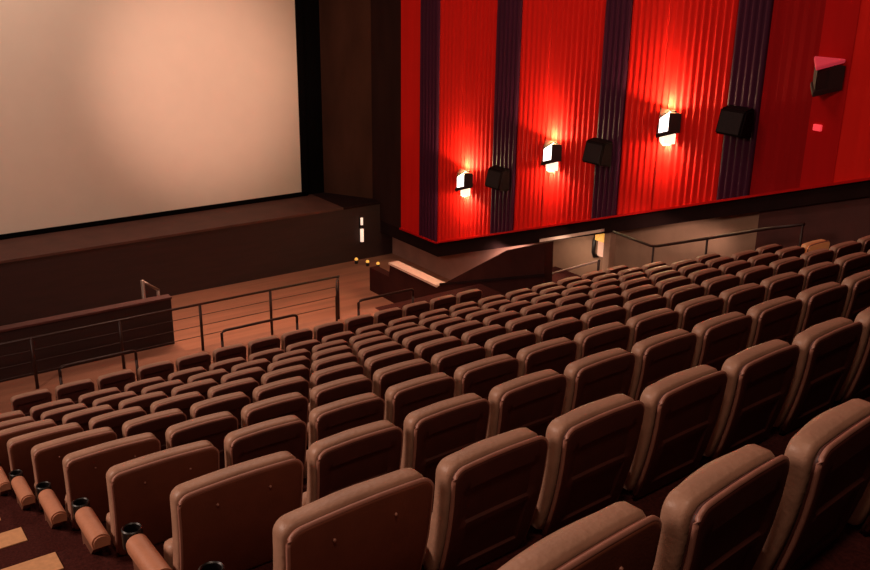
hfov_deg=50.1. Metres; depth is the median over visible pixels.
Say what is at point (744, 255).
chair
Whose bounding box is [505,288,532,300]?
chair
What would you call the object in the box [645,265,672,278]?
chair
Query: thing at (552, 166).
diffuser
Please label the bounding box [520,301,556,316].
chair
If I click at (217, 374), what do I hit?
chair
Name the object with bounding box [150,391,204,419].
chair
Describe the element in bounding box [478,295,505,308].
chair
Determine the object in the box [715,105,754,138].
wall speaker
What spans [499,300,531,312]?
chair
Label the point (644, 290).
chair
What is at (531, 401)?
chair
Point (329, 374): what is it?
chair
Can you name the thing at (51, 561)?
trim
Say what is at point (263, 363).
chair
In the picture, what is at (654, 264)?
chair
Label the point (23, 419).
cushion
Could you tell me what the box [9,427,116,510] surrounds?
chair
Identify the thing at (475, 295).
chair
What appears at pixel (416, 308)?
chair
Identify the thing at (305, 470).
seat cushion
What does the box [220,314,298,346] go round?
handrail
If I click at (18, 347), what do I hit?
wall
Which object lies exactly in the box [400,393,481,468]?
cushion
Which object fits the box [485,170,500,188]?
grille
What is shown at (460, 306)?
chair
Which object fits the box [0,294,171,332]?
trim
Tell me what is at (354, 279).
floor
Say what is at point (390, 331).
chair
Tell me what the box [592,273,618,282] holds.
chair
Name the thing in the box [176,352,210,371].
chair
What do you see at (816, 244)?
chair
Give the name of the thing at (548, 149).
diffuser
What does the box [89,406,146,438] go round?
chair
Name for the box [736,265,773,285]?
chair
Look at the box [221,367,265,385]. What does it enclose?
chair
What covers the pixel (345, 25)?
wall
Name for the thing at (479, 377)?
chair
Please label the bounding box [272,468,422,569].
cushion
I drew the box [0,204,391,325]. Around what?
wall
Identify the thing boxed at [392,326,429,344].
chair
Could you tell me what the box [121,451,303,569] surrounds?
chair
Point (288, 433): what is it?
chair
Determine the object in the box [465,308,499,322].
chair
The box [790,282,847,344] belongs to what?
chair
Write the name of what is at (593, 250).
door pull
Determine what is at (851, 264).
chair
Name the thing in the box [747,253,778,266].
chair
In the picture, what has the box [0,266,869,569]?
floor
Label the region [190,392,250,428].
chair
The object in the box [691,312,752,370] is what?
chair
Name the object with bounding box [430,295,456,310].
chair
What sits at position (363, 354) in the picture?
chair
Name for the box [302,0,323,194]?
wall
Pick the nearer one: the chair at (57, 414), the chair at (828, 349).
the chair at (828, 349)
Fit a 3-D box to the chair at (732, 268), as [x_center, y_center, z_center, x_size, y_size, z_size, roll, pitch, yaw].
[3.524,0.163,11.761,0.560,1.035,0.578,-14,24,-36]
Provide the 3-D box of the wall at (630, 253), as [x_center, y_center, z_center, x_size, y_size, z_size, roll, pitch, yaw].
[4.991,0.012,18.215,0.780,4.045,3.380,-13,23,-33]
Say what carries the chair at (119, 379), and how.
on the floor at (5, 403)
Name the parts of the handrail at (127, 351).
post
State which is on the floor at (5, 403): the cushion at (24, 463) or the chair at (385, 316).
the chair at (385, 316)
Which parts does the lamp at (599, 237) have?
panel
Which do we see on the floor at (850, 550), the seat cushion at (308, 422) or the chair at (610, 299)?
the chair at (610, 299)
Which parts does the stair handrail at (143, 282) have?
post, rail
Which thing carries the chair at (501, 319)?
on the floor at (850, 550)
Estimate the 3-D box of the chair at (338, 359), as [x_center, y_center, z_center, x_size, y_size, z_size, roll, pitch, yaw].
[-1.208,1.183,9.951,0.560,1.035,0.578,-14,24,-36]
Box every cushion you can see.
[0,410,23,416]
[0,416,33,425]
[0,419,54,434]
[7,422,80,470]
[31,427,113,502]
[62,404,111,423]
[62,432,155,522]
[65,495,68,517]
[89,406,142,429]
[106,440,213,546]
[106,512,110,537]
[122,408,182,437]
[163,537,172,569]
[165,411,232,448]
[170,451,295,569]
[190,392,246,418]
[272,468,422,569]
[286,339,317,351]
[302,491,306,505]
[303,450,307,477]
[307,422,308,445]
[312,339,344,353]
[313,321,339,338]
[364,348,409,377]
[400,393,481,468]
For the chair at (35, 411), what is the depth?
11.07 m
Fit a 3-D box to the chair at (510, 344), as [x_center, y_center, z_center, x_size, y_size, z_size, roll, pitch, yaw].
[0.489,0.868,8.345,0.560,1.035,0.578,-14,24,-36]
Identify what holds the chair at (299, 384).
on the floor at (850, 550)
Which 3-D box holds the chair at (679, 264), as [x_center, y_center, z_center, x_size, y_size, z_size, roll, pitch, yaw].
[3.654,0.072,14.598,0.560,1.035,0.578,-14,24,-36]
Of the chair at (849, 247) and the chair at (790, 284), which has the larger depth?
the chair at (849, 247)
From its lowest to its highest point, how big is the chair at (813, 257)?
1.035 m
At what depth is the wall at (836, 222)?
15.09 m
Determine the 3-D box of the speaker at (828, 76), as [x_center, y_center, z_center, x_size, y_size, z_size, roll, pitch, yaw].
[5.930,-3.181,14.278,0.352,0.581,0.539,-13,23,-33]
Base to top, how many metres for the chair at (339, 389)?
1.035 m
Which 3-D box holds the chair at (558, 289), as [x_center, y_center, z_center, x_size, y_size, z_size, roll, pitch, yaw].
[1.663,0.483,14.633,0.560,1.035,0.578,-14,24,-36]
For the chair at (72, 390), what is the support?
on the floor at (5, 403)
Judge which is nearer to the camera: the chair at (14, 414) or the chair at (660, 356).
the chair at (660, 356)
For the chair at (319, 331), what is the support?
on the floor at (5, 403)
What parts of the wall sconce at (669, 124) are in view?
panel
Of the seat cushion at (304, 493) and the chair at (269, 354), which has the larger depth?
the chair at (269, 354)
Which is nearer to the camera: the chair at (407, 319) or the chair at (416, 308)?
the chair at (407, 319)
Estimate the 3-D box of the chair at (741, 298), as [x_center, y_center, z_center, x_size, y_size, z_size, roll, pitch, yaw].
[2.481,0.457,8.310,0.560,1.035,0.578,-14,24,-36]
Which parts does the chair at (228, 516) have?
armrest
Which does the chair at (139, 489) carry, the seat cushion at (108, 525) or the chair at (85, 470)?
the seat cushion at (108, 525)
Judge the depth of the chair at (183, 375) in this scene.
12.01 m
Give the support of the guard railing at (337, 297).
on the floor at (5, 403)
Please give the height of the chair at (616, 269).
1.035 m
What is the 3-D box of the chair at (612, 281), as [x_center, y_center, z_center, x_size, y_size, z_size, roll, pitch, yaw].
[2.284,0.376,13.676,0.560,1.035,0.578,-14,24,-36]
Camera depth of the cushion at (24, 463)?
8.00 m
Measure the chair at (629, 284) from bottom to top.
1.035 m
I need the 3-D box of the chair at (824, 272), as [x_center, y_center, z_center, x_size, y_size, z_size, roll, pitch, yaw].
[3.394,0.254,8.925,0.560,1.035,0.578,-14,24,-36]
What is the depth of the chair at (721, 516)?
2.64 m
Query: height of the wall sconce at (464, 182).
0.653 m
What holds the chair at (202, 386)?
on the floor at (850, 550)
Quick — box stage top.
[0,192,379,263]
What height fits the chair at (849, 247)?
1.035 m
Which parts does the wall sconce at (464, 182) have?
panel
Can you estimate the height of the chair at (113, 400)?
1.035 m
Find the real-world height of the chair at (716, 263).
1.035 m
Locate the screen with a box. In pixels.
[0,0,307,239]
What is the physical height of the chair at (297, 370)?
1.035 m
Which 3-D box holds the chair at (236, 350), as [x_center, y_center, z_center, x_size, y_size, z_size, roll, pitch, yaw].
[-3.223,1.354,14.149,0.560,1.035,0.578,-14,24,-36]
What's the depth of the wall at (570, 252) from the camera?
20.37 m
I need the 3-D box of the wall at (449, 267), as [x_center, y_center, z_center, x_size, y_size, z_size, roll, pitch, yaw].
[0.451,-1.282,24.698,0.600,2.101,7.900,-13,23,-33]
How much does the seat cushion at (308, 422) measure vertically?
0.430 m
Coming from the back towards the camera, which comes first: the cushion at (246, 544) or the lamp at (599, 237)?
the lamp at (599, 237)
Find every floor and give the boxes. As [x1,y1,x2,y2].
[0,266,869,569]
[0,308,378,413]
[0,342,184,392]
[171,253,448,349]
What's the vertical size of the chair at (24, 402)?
1.035 m
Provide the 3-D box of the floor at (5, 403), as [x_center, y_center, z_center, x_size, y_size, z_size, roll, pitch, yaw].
[-5.066,1.775,14.553,10.950,0.104,2.110,-13,23,-33]
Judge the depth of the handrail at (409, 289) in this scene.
16.93 m
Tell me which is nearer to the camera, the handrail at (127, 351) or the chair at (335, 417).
the chair at (335, 417)
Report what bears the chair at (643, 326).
on the floor at (850, 550)
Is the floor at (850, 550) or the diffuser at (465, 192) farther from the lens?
the diffuser at (465, 192)
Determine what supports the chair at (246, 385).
on the floor at (850, 550)
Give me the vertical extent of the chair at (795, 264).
1.035 m
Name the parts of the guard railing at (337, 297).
post, post, rail, post, post, post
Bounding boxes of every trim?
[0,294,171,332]
[0,527,27,548]
[1,552,63,569]
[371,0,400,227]
[380,180,869,256]
[388,261,444,287]
[439,273,544,285]
[540,229,603,241]
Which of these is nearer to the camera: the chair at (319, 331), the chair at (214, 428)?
the chair at (214, 428)
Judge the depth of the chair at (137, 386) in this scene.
11.69 m
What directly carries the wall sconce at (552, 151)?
attached to the wall at (485, 84)
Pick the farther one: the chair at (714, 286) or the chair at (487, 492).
the chair at (714, 286)
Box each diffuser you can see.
[457,173,463,187]
[460,188,469,196]
[543,143,553,160]
[546,162,557,171]
[659,112,669,132]
[659,134,675,145]
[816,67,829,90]
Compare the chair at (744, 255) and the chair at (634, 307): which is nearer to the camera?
the chair at (634, 307)
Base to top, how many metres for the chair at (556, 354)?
1.035 m
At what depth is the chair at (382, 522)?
3.29 m
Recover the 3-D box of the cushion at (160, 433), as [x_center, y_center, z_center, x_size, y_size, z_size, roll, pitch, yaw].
[-2.300,1.294,7.608,0.490,0.567,0.200,-13,23,-33]
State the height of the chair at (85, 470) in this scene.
1.035 m
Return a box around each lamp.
[359,216,363,241]
[595,233,604,256]
[813,124,821,130]
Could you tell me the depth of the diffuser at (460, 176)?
22.28 m
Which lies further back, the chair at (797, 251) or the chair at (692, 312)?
the chair at (797, 251)
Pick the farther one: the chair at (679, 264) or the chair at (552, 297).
the chair at (679, 264)
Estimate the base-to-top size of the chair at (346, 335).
1.035 m
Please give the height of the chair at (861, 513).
1.035 m
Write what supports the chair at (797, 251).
on the floor at (850, 550)
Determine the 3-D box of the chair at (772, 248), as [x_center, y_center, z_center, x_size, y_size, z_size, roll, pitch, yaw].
[4.731,-0.137,13.948,0.560,1.035,0.578,-14,24,-36]
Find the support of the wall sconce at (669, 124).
attached to the wall at (485, 84)
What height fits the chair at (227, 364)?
1.035 m
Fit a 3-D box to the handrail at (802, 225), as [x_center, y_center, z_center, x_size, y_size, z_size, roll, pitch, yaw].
[4.493,-0.520,16.029,0.052,2.052,3.910,-13,23,-33]
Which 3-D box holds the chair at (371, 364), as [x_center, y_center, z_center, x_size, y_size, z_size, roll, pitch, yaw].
[-0.588,1.076,8.994,0.560,1.035,0.578,-14,24,-36]
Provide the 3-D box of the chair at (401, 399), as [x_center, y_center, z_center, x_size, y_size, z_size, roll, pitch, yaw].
[-0.261,1.066,6.465,0.560,1.035,0.578,-14,24,-36]
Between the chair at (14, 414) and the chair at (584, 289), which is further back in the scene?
the chair at (584, 289)
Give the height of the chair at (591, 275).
1.035 m
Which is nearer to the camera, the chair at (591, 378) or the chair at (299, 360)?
the chair at (591, 378)
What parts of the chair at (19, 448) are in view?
armrest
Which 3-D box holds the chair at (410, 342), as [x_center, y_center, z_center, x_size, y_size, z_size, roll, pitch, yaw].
[-0.294,0.980,10.566,0.560,1.035,0.578,-14,24,-36]
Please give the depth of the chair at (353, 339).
12.42 m
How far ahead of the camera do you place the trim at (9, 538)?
6.15 m
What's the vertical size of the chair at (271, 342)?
1.035 m
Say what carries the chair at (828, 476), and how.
on the floor at (850, 550)
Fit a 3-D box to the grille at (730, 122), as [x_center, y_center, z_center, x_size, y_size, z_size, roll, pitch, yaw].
[4.922,-2.711,15.558,0.103,0.345,0.440,-13,23,-33]
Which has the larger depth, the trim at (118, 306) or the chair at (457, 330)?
the trim at (118, 306)
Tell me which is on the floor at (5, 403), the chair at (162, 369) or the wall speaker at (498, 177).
the chair at (162, 369)
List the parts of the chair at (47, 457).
armrest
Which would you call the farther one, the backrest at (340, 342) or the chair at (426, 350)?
the backrest at (340, 342)
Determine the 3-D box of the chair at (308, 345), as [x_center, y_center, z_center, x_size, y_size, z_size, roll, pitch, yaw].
[-1.999,1.237,13.275,0.560,1.035,0.578,-14,24,-36]
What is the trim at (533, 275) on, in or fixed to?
attached to the wall at (538, 258)
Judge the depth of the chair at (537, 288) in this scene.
15.36 m
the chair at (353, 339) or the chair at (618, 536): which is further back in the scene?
the chair at (353, 339)
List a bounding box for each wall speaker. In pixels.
[485,165,509,190]
[582,137,612,166]
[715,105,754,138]
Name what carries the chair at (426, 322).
on the floor at (850, 550)
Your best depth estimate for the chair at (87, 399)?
11.38 m
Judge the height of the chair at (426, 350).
1.035 m
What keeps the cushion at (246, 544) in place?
on the chair at (228, 516)
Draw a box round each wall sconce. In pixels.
[455,168,472,196]
[541,140,561,171]
[656,108,681,145]
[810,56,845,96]
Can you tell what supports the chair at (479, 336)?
on the floor at (850, 550)
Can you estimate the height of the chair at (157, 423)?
1.035 m
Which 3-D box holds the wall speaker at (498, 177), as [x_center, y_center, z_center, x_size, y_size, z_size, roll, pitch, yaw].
[1.441,-2.416,21.129,0.433,0.512,0.520,-13,23,-33]
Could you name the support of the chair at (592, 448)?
on the floor at (850, 550)
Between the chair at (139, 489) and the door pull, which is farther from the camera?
the door pull
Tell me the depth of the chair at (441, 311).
14.16 m
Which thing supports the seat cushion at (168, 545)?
on the chair at (228, 516)
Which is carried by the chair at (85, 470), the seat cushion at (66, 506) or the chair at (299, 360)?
the seat cushion at (66, 506)
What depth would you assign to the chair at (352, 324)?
15.04 m
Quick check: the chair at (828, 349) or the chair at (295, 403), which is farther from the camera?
the chair at (295, 403)
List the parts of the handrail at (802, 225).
post, post, rail, post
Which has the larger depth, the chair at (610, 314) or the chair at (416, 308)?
the chair at (416, 308)
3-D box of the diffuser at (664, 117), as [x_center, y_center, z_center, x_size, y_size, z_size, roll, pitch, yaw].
[4.228,-2.930,16.881,0.262,0.376,0.262,-13,23,-33]
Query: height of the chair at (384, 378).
1.035 m
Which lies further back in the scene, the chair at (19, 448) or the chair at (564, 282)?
the chair at (564, 282)
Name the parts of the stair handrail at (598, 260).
post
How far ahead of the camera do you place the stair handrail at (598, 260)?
18.40 m
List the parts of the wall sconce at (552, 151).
panel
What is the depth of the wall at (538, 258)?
19.35 m
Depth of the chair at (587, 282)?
14.59 m
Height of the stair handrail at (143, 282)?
2.587 m
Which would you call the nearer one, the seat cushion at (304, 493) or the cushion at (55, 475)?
the seat cushion at (304, 493)
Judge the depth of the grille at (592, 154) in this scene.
18.29 m
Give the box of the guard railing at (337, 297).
[0,275,339,388]
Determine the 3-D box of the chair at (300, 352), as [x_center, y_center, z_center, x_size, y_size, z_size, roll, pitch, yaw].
[-1.992,1.295,12.173,0.560,1.035,0.578,-14,24,-36]
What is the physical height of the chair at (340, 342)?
1.035 m
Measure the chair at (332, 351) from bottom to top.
1.035 m
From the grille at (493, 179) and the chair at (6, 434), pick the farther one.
the grille at (493, 179)
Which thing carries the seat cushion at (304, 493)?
on the chair at (344, 459)
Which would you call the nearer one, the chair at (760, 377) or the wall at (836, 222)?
the chair at (760, 377)
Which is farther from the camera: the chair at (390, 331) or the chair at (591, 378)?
the chair at (390, 331)
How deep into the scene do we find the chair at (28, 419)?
10.03 m
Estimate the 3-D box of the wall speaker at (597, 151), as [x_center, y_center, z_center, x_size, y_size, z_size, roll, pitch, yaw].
[3.229,-2.618,18.405,0.433,0.512,0.520,-13,23,-33]
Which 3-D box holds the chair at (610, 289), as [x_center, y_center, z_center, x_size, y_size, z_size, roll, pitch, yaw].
[1.990,0.472,12.104,0.560,1.035,0.578,-14,24,-36]
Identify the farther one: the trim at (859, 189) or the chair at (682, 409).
the trim at (859, 189)
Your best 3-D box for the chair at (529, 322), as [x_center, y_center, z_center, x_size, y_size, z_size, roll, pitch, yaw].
[0.783,0.772,9.917,0.560,1.035,0.578,-14,24,-36]
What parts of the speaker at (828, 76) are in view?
plate, panel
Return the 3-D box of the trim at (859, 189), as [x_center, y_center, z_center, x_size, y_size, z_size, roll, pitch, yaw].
[4.387,-1.787,17.908,0.550,6.229,20.400,-13,23,-33]
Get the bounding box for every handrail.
[58,350,138,384]
[140,280,159,298]
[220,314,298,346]
[357,288,413,315]
[552,259,599,274]
[613,222,804,262]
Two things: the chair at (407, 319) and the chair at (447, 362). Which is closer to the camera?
the chair at (447, 362)
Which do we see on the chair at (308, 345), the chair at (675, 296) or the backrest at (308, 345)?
the backrest at (308, 345)
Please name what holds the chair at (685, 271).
on the floor at (850, 550)
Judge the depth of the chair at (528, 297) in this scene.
13.98 m
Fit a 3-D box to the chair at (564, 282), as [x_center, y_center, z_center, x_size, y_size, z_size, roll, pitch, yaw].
[2.113,0.323,16.043,0.560,1.035,0.578,-14,24,-36]
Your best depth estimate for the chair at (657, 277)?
12.35 m
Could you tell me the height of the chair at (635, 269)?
1.035 m
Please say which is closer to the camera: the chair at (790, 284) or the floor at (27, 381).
the chair at (790, 284)
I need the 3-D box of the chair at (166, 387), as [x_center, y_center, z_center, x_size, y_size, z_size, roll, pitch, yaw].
[-3.363,1.599,11.251,0.560,1.035,0.578,-14,24,-36]
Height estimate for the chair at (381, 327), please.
1.035 m
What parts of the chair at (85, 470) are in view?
armrest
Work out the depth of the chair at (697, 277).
11.09 m
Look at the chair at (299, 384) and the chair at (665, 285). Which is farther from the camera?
the chair at (665, 285)
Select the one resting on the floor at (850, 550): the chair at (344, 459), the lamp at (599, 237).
the chair at (344, 459)
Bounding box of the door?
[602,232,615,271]
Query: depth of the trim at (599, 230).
19.73 m
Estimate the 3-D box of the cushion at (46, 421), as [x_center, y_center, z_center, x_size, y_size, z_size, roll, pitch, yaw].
[-4.050,1.620,9.180,0.611,0.567,0.200,-13,23,-33]
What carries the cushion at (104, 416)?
on the chair at (114, 420)
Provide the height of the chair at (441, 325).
1.035 m
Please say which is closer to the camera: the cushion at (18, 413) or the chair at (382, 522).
the chair at (382, 522)
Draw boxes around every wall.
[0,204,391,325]
[0,299,174,381]
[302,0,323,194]
[319,0,372,198]
[370,241,552,302]
[392,237,542,279]
[401,0,869,243]
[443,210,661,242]
[543,235,602,275]
[614,212,759,267]
[755,196,869,250]
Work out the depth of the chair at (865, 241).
10.99 m
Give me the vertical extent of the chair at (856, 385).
1.035 m
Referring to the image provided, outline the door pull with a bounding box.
[591,235,598,257]
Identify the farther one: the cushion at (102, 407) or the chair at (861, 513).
the cushion at (102, 407)
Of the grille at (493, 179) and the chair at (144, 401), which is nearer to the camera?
the chair at (144, 401)
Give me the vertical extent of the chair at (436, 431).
1.035 m
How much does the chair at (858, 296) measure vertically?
1.035 m
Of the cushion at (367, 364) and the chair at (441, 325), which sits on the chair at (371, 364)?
the cushion at (367, 364)
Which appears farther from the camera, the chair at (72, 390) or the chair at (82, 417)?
the chair at (72, 390)
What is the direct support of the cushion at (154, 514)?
on the chair at (139, 489)
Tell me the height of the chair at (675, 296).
1.035 m
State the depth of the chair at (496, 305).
13.66 m
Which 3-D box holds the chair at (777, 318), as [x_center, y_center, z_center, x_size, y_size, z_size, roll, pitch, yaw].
[2.182,0.555,6.733,0.560,1.035,0.578,-15,24,-37]
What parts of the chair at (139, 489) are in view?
armrest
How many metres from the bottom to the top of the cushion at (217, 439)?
0.567 m
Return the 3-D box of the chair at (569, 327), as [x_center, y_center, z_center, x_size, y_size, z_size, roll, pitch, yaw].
[0.946,0.766,8.652,0.560,1.035,0.578,-14,24,-36]
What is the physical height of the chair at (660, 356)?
1.035 m
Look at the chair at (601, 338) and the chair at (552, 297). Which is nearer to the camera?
the chair at (601, 338)
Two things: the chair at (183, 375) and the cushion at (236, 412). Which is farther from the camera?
the chair at (183, 375)
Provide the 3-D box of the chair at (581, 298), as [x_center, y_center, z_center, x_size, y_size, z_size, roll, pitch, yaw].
[1.533,0.574,11.796,0.560,1.035,0.578,-14,24,-36]
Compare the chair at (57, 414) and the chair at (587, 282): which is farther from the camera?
the chair at (587, 282)
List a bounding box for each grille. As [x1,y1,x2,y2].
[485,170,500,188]
[582,142,601,163]
[716,110,742,134]
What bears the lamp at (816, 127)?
attached to the wall at (485, 84)
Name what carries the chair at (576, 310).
on the floor at (850, 550)
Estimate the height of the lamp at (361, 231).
0.720 m
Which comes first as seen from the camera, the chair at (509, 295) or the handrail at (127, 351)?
the handrail at (127, 351)
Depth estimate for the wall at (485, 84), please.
18.11 m
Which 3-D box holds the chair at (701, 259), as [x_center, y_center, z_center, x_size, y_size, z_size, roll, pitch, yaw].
[4.111,-0.030,14.906,0.560,1.035,0.578,-14,24,-36]
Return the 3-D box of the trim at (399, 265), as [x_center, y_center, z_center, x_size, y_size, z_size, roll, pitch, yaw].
[-0.436,-0.270,21.997,0.280,0.050,2.020,-13,23,-33]
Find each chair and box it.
[0,410,25,421]
[0,416,35,429]
[0,419,56,481]
[0,422,83,495]
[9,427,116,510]
[10,389,51,415]
[30,398,74,420]
[35,432,160,529]
[40,403,87,425]
[55,379,94,403]
[62,404,114,430]
[71,440,219,554]
[78,387,120,407]
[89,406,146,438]
[92,391,137,410]
[97,369,134,392]
[118,391,167,414]
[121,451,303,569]
[122,408,186,450]
[124,377,164,395]
[137,360,173,381]
[141,379,183,396]
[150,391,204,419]
[165,411,237,468]
[168,366,206,383]
[171,379,218,399]
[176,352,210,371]
[187,369,228,384]
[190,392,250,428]
[198,468,433,569]
[207,377,258,402]
[209,357,246,372]
[213,344,245,362]
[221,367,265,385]
[224,415,306,476]
[231,358,270,372]
[241,392,308,427]
[247,336,279,361]
[248,348,284,362]
[253,376,308,402]
[261,365,309,387]
[267,356,310,371]
[272,349,310,362]
[281,328,312,351]
[286,339,320,363]
[302,420,402,505]
[303,393,384,479]
[307,374,372,447]
[308,362,363,421]
[309,345,352,388]
[309,352,357,402]
[310,339,348,376]
[313,321,343,343]
[322,331,354,342]
[344,314,373,335]
[349,330,384,349]
[353,335,392,357]
[356,323,387,334]
[358,341,401,366]
[364,348,414,390]
[372,358,431,400]
[374,307,402,325]
[384,372,455,429]
[385,322,418,337]
[388,315,419,327]
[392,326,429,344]
[400,393,489,499]
[402,301,429,317]
[402,330,443,351]
[414,336,461,362]
[418,314,450,328]
[419,308,449,319]
[421,427,548,569]
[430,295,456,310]
[430,317,465,332]
[431,343,485,377]
[443,320,483,338]
[449,301,478,316]
[451,306,481,318]
[454,354,518,399]
[456,289,481,304]
[461,324,506,346]
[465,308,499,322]
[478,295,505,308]
[482,299,511,310]
[483,311,520,326]
[484,330,536,357]
[486,369,566,438]
[498,501,661,569]
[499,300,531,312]
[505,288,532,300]
[505,313,547,332]
[511,292,540,302]
[516,337,576,376]
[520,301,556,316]
[531,282,557,293]
[531,292,562,304]
[531,394,644,536]
[534,317,582,343]
[539,285,567,294]
[546,303,586,321]
[555,293,589,307]
[557,276,582,286]
[561,285,591,296]
[561,348,635,414]
[567,279,593,288]
[574,322,630,360]
[580,305,626,330]
[581,270,605,279]
[585,293,623,311]
[588,285,621,298]
[590,278,619,289]
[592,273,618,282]
[605,265,628,273]
[617,267,642,276]
[618,272,646,283]
[619,277,651,293]
[621,284,658,305]
[623,294,666,324]
[623,365,727,497]
[626,308,678,352]
[628,329,696,400]
[641,261,665,272]
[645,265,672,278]
[649,270,680,285]
[653,444,789,569]
[655,276,690,296]
[663,284,704,310]
[670,259,696,270]
[674,295,723,332]
[678,263,707,277]
[688,268,721,285]
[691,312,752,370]
[695,253,720,263]
[701,274,739,297]
[703,339,799,461]
[705,256,733,268]
[718,260,750,275]
[719,283,765,315]
[731,250,758,260]
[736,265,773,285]
[746,296,802,348]
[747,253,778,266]
[752,398,869,569]
[756,244,782,254]
[760,272,803,301]
[769,256,804,275]
[773,317,862,433]
[775,246,804,259]
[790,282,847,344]
[798,261,839,291]
[800,248,833,267]
[801,239,829,252]
[829,241,861,262]
[834,252,869,283]
[835,307,869,404]
[841,270,869,321]
[847,481,869,534]
[857,235,869,252]
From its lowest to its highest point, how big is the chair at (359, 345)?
1.035 m
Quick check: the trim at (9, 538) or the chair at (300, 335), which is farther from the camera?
the chair at (300, 335)
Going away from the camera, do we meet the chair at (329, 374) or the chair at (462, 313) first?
the chair at (329, 374)
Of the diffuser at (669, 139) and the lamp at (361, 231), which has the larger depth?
the lamp at (361, 231)
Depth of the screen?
23.24 m
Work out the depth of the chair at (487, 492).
3.65 m
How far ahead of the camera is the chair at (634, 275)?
13.62 m

